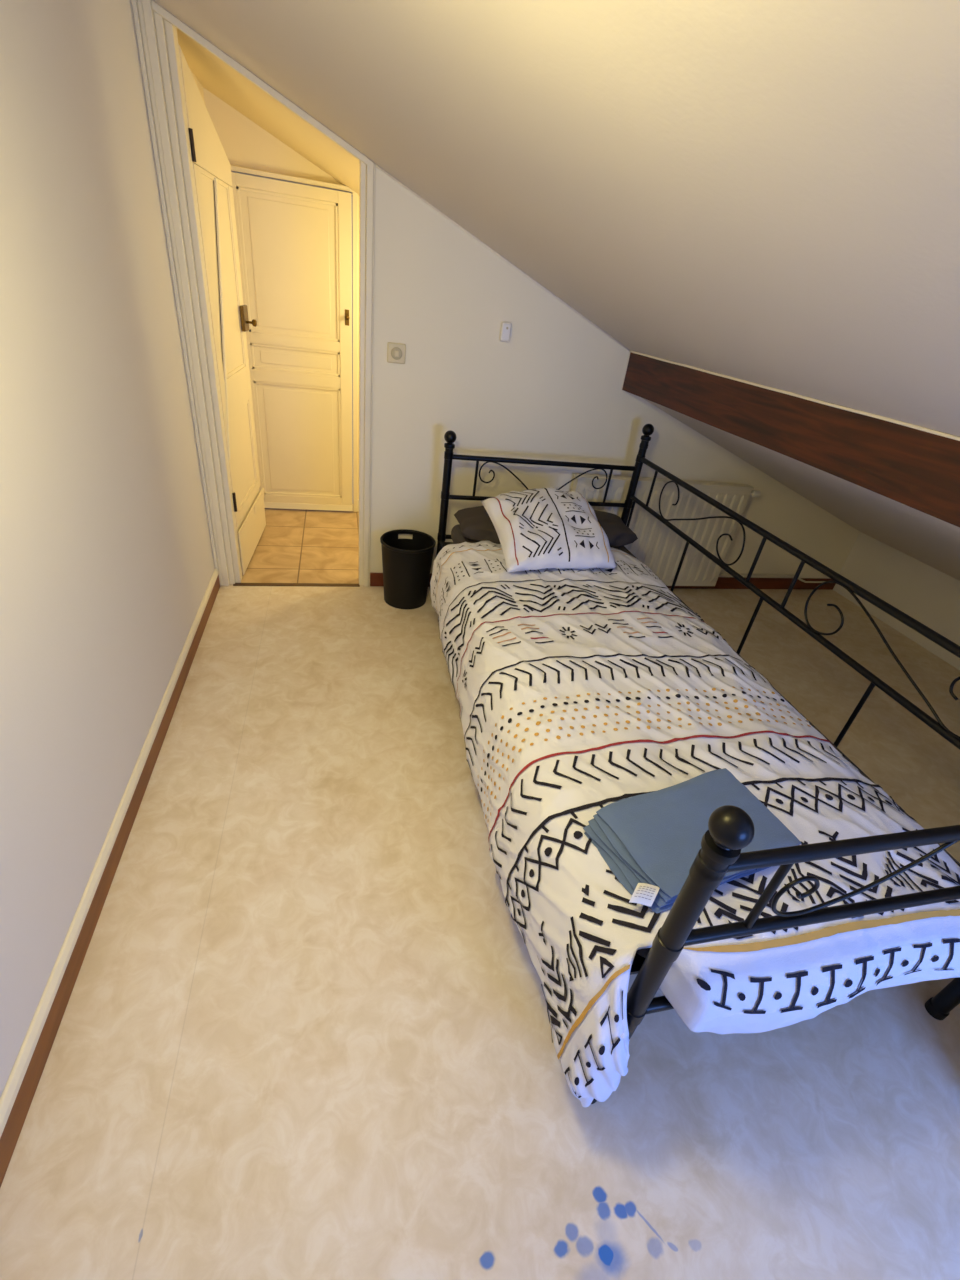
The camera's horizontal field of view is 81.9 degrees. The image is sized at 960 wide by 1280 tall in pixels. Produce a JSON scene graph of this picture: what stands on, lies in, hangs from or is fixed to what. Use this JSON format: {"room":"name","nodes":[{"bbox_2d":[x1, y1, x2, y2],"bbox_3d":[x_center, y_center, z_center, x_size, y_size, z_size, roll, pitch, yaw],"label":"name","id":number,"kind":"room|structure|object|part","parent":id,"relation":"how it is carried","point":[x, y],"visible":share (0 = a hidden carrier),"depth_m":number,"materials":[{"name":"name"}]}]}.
{"room":"bedroom","nodes":[
{"label":"bedroom","id":0,"kind":"room"},
{"bbox_2d":[0,0,214,1097],"bbox_3d":[-0.930,-0.484,1.001,0.120,2.300,5.350,-1,33,-14],"label":"wall","id":1,"kind":"structure","parent":0,"point":[107,566],"depth_m":1.29,"materials":[{"name":"paint"}]},
{"bbox_2d":[0,568,218,1137],"bbox_3d":[-0.864,0.730,1.096,0.014,0.028,3.964,-1,33,-14],"label":"trim","id":2,"kind":"structure","parent":1,"relation":"attached to","point":[10,1092],"depth_m":1.26,"materials":[{"name":"white wood"}]},
{"bbox_2d":[0,574,219,1187],"bbox_3d":[-0.871,0.772,1.122,0.012,0.072,3.964,-1,33,-14],"label":"baseboard","id":3,"kind":"structure","parent":1,"relation":"attached to","point":[10,1135],"depth_m":1.26,"materials":[{"name":"brown wood"}]},
{"bbox_2d":[131,0,229,585],"bbox_3d":[-1.160,-1.135,2.231,0.054,2.043,0.038,-1,33,-14],"label":"trim","id":4,"kind":"structure","parent":1,"relation":"attached to","point":[143,14],"depth_m":2.04,"materials":[{"name":"white wood"}]},
{"bbox_2d":[153,11,241,583],"bbox_3d":[-1.121,-1.151,2.286,0.048,2.020,0.084,-1,33,-14],"label":"trim","id":5,"kind":"structure","parent":1,"relation":"attached to","point":[167,38],"depth_m":2.10,"materials":[{"name":"white wood"}]},
{"bbox_2d":[179,45,265,574],"bbox_3d":[-1.148,-1.338,2.630,0.102,1.942,0.713,1,33,-11],"label":"door","id":6,"kind":"structure","parent":1,"relation":"in","point":[211,165],"depth_m":2.51,"materials":[{"name":"beige paint"}]},
{"bbox_3d":[-1.145,-1.591,2.775,0.049,0.031,0.033,-1,33,-14],"label":"knob","id":7,"kind":"part","parent":6,"relation":"part of","materials":[{"name":"gold metal"}]},
{"bbox_2d":[177,29,359,194],"bbox_3d":[-0.225,-2.028,2.670,2.310,1.070,1.266,-1,33,-14],"label":"ceiling","id":8,"kind":"structure","parent":0,"point":[212,73],"depth_m":2.30,"materials":[{"name":"paint"}]},
{"bbox_2d":[203,88,358,498],"bbox_3d":[-0.381,-1.820,3.468,2.190,2.075,0.124,-1,33,-14],"label":"wall","id":9,"kind":"structure","parent":0,"point":[245,144],"depth_m":2.77,"materials":[{"name":"paint"}]},
{"bbox_2d":[231,172,352,510],"bbox_3d":[-1.087,-1.611,3.280,0.642,1.730,0.079,-1,33,-14],"label":"door","id":10,"kind":"structure","parent":9,"relation":"in","point":[294,239],"depth_m":3.20,"materials":[{"name":"beige paint"}]},
{"bbox_3d":[-0.768,-1.863,3.198,0.024,0.080,0.003,-1,33,-14],"label":"knob plate","id":11,"kind":"part","parent":10,"relation":"part of","materials":[{"name":"gold metal"}]},
{"bbox_2d":[231,165,357,511],"bbox_3d":[-1.092,-1.638,3.307,0.705,1.770,0.040,-1,33,-14],"label":"trim","id":12,"kind":"structure","parent":9,"relation":"attached to","point":[236,169],"depth_m":3.09,"materials":[{"name":"beige paint"}]},
{"bbox_2d":[0,508,959,1279],"bbox_3d":[0.811,0.485,2.101,3.960,0.080,5.350,-1,33,-14],"label":"floor","id":13,"kind":"structure","parent":0,"point":[304,1032],"depth_m":1.20,"materials":[{"name":"plastic"}]},
{"bbox_2d":[233,583,359,586],"bbox_3d":[-0.939,-0.286,2.858,0.620,0.005,0.030,-1,33,-14],"label":"trim","id":14,"kind":"structure","parent":13,"relation":"on","point":[235,584],"depth_m":2.86,"materials":[{"name":"brown wood"}]},
{"bbox_2d":[380,529,435,608],"bbox_3d":[-0.368,-0.350,2.779,0.269,0.330,0.269,-1,33,-14],"label":"waste bin","id":15,"kind":"object","parent":13,"relation":"on","point":[406,563],"visible":1,"depth_m":2.72,"materials":[{"name":"black plastic"}]},
{"bbox_2d":[436,424,959,1103],"bbox_3d":[0.517,-0.041,1.895,1.008,0.952,2.196,-1,33,-14],"label":"bed","id":16,"kind":"object","parent":13,"relation":"on","point":[731,829],"visible":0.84,"depth_m":0.94,"materials":[{"name":"black metal"}]},
{"bbox_3d":[-0.182,-0.549,2.690,0.049,0.803,0.049,-1,33,-14],"label":"post","id":17,"kind":"part","parent":16,"relation":"part of","materials":[{"name":"black metal"}]},
{"bbox_3d":[0.297,-0.683,2.727,0.953,0.021,0.021,-1,33,-14],"label":"rail","id":18,"kind":"part","parent":16,"relation":"part of","materials":[{"name":"black metal"}]},
{"bbox_3d":[0.320,-0.841,2.628,0.953,0.023,0.023,-1,33,-14],"label":"rail","id":19,"kind":"part","parent":16,"relation":"part of","materials":[{"name":"black metal"}]},
{"bbox_3d":[0.748,-0.607,2.896,0.049,0.903,0.049,-1,33,-14],"label":"post","id":20,"kind":"part","parent":16,"relation":"part of","materials":[{"name":"black metal"}]},
{"bbox_3d":[0.731,0.642,1.089,0.953,0.022,0.022,-1,33,-14],"label":"rail","id":21,"kind":"part","parent":16,"relation":"part of","materials":[{"name":"black metal"}]},
{"bbox_3d":[0.275,0.604,0.945,0.049,0.813,0.049,-1,33,-14],"label":"post","id":22,"kind":"part","parent":16,"relation":"part of","materials":[{"name":"black metal"}]},
{"bbox_2d":[430,541,959,1106],"bbox_3d":[0.455,0.228,1.798,1.037,0.463,1.870,-1,33,-14],"label":"duvet","id":23,"kind":"object","parent":16,"relation":"on","point":[580,692],"visible":0.85,"depth_m":1.26,"materials":[{"name":"fabric"}]},
{"bbox_2d":[481,487,617,571],"bbox_3d":[0.281,-0.467,2.261,0.510,0.195,0.535,-1,33,-14],"label":"pillow","id":24,"kind":"object","parent":23,"relation":"on","point":[542,528],"visible":1,"depth_m":2.16,"materials":[{"name":"fabric"}]},
{"bbox_2d":[583,768,801,912],"bbox_3d":[0.413,0.396,1.105,0.399,0.070,0.221,-8,35,-24],"label":"folded blanket","id":25,"kind":"object","parent":23,"relation":"on","point":[651,841],"visible":0.71,"depth_m":1.08,"materials":[{"name":"blue fabric"}]},
{"bbox_2d":[451,524,959,957],"bbox_3d":[0.474,0.018,1.939,0.828,0.093,2.045,-1,33,-14],"label":"mattress","id":26,"kind":"object","parent":16,"relation":"on","point":[457,537],"visible":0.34,"depth_m":2.19,"materials":[{"name":"grey fabric"}]},
{"bbox_2d":[454,506,637,547],"bbox_3d":[0.309,-0.524,2.556,0.848,0.134,0.339,-1,33,-14],"label":"pillow","id":27,"kind":"object","parent":26,"relation":"on","point":[476,524],"visible":0.28,"depth_m":2.48,"materials":[{"name":"grey fabric"}]},
{"bbox_3d":[0.994,-0.156,1.944,0.021,0.021,2.141,-1,33,-14],"label":"rail","id":28,"kind":"part","parent":16,"relation":"part of","materials":[{"name":"black metal"}]},
{"bbox_3d":[1.016,-0.314,1.845,0.023,0.023,2.141,-1,33,-14],"label":"rail","id":29,"kind":"part","parent":16,"relation":"part of","materials":[{"name":"black metal"}]},
{"bbox_3d":[0.757,0.459,0.975,0.953,0.021,0.021,-1,33,-14],"label":"rail","id":30,"kind":"part","parent":16,"relation":"part of","materials":[{"name":"black metal"}]},
{"bbox_3d":[0.779,0.303,0.877,0.953,0.023,0.023,-1,33,-14],"label":"rail","id":31,"kind":"part","parent":16,"relation":"part of","materials":[{"name":"black metal"}]},
{"bbox_3d":[1.193,0.550,1.150,0.049,0.903,0.049,-1,33,-14],"label":"post","id":32,"kind":"part","parent":16,"relation":"part of","materials":[{"name":"black metal"}]},
{"bbox_2d":[153,0,959,436],"bbox_3d":[0.245,-0.620,0.441,2.090,0.978,4.084,-1,33,-14],"label":"ceiling","id":33,"kind":"structure","parent":0,"point":[762,192],"depth_m":0.92,"materials":[{"name":"paint"}]},
{"bbox_2d":[621,350,959,440],"bbox_3d":[0.956,-0.611,1.615,0.012,0.170,2.482,-1,33,-14],"label":"trim","id":34,"kind":"structure","parent":33,"relation":"attached to","point":[653,357],"depth_m":1.58,"materials":[{"name":"beige wood"}]},
{"bbox_2d":[622,353,959,526],"bbox_3d":[1.005,-0.603,1.622,0.101,0.184,2.504,-1,33,-14],"label":"ceiling beam","id":35,"kind":"structure","parent":33,"relation":"attached to","point":[919,470],"depth_m":1.56,"materials":[{"name":"brown wood"}]},
{"bbox_2d":[370,167,859,578],"bbox_3d":[1.007,-1.089,2.888,3.145,1.784,0.080,-1,33,-14],"label":"wall","id":36,"kind":"structure","parent":0,"point":[553,391],"depth_m":2.60,"materials":[{"name":"beige paint"}]},
{"bbox_2d":[151,0,367,164],"bbox_3d":[-0.713,-1.857,1.869,0.661,0.297,0.022,-1,33,-14],"label":"trim","id":37,"kind":"structure","parent":36,"relation":"attached to","point":[158,9],"depth_m":1.84,"materials":[{"name":"white wood"}]},
{"bbox_2d":[358,159,375,586],"bbox_3d":[-0.518,-1.047,2.507,0.056,1.754,0.102,-1,33,-14],"label":"trim","id":38,"kind":"structure","parent":36,"relation":"attached to","point":[367,183],"depth_m":2.34,"materials":[{"name":"white wood"}]},
{"bbox_2d":[387,342,405,363],"bbox_3d":[-0.357,-1.228,2.372,0.078,0.078,0.026,-1,33,-14],"label":"light switch","id":39,"kind":"object","parent":36,"relation":"attached to","point":[396,352],"visible":1,"depth_m":2.37,"materials":[{"name":"beige plastic"}]},
{"bbox_2d":[376,165,629,351],"bbox_3d":[0.158,-1.547,2.308,1.183,0.502,0.008,-1,33,-14],"label":"trim","id":40,"kind":"structure","parent":36,"relation":"attached to","point":[377,166],"depth_m":2.26,"materials":[{"name":"beige"}]},
{"bbox_2d":[500,322,511,341],"bbox_3d":[0.115,-1.346,2.419,0.050,0.076,0.024,-1,33,-14],"label":"wall sensor","id":41,"kind":"object","parent":36,"relation":"attached to","point":[506,330],"visible":1,"depth_m":2.41,"materials":[{"name":"white plastic"}]},
{"bbox_2d":[370,573,835,589],"bbox_3d":[0.882,-0.344,3.291,3.016,0.076,0.014,-1,33,-14],"label":"baseboard","id":42,"kind":"structure","parent":36,"relation":"attached to","point":[376,579],"depth_m":3.50,"materials":[{"name":"brown wood"}]},
{"bbox_2d":[572,474,824,585],"bbox_3d":[1.405,-0.600,3.208,1.974,0.608,0.093,-1,33,-14],"label":"radiator","id":43,"kind":"object","parent":36,"relation":"attached to","point":[657,546],"visible":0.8,"depth_m":3.05,"materials":[{"name":"beige metal"}]},
{"bbox_3d":[0.954,-0.578,3.084,1.030,0.595,0.060,-1,33,-14],"label":"panel","id":44,"kind":"part","parent":43,"relation":"part of","materials":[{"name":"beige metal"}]},
{"bbox_2d":[574,474,753,489],"bbox_3d":[0.989,-0.835,2.926,1.038,0.012,0.062,-1,33,-14],"label":"grille","id":45,"kind":"object","parent":43,"relation":"attached to","point":[585,478],"depth_m":2.90,"materials":[{"name":"metal"}]},
{"bbox_2d":[643,398,959,580],"bbox_3d":[1.870,-0.315,2.040,1.910,0.850,2.504,-1,33,-14],"label":"ceiling","id":46,"kind":"structure","parent":0,"point":[935,542],"depth_m":2.21,"materials":[{"name":"paint"}]},
{"bbox_2d":[833,532,959,669],"bbox_3d":[2.841,0.524,1.943,0.100,0.500,4.184,-1,33,-14],"label":"wall","id":47,"kind":"structure","parent":0,"point":[928,595],"depth_m":3.19,"materials":[{"name":"paint"}]}
]}

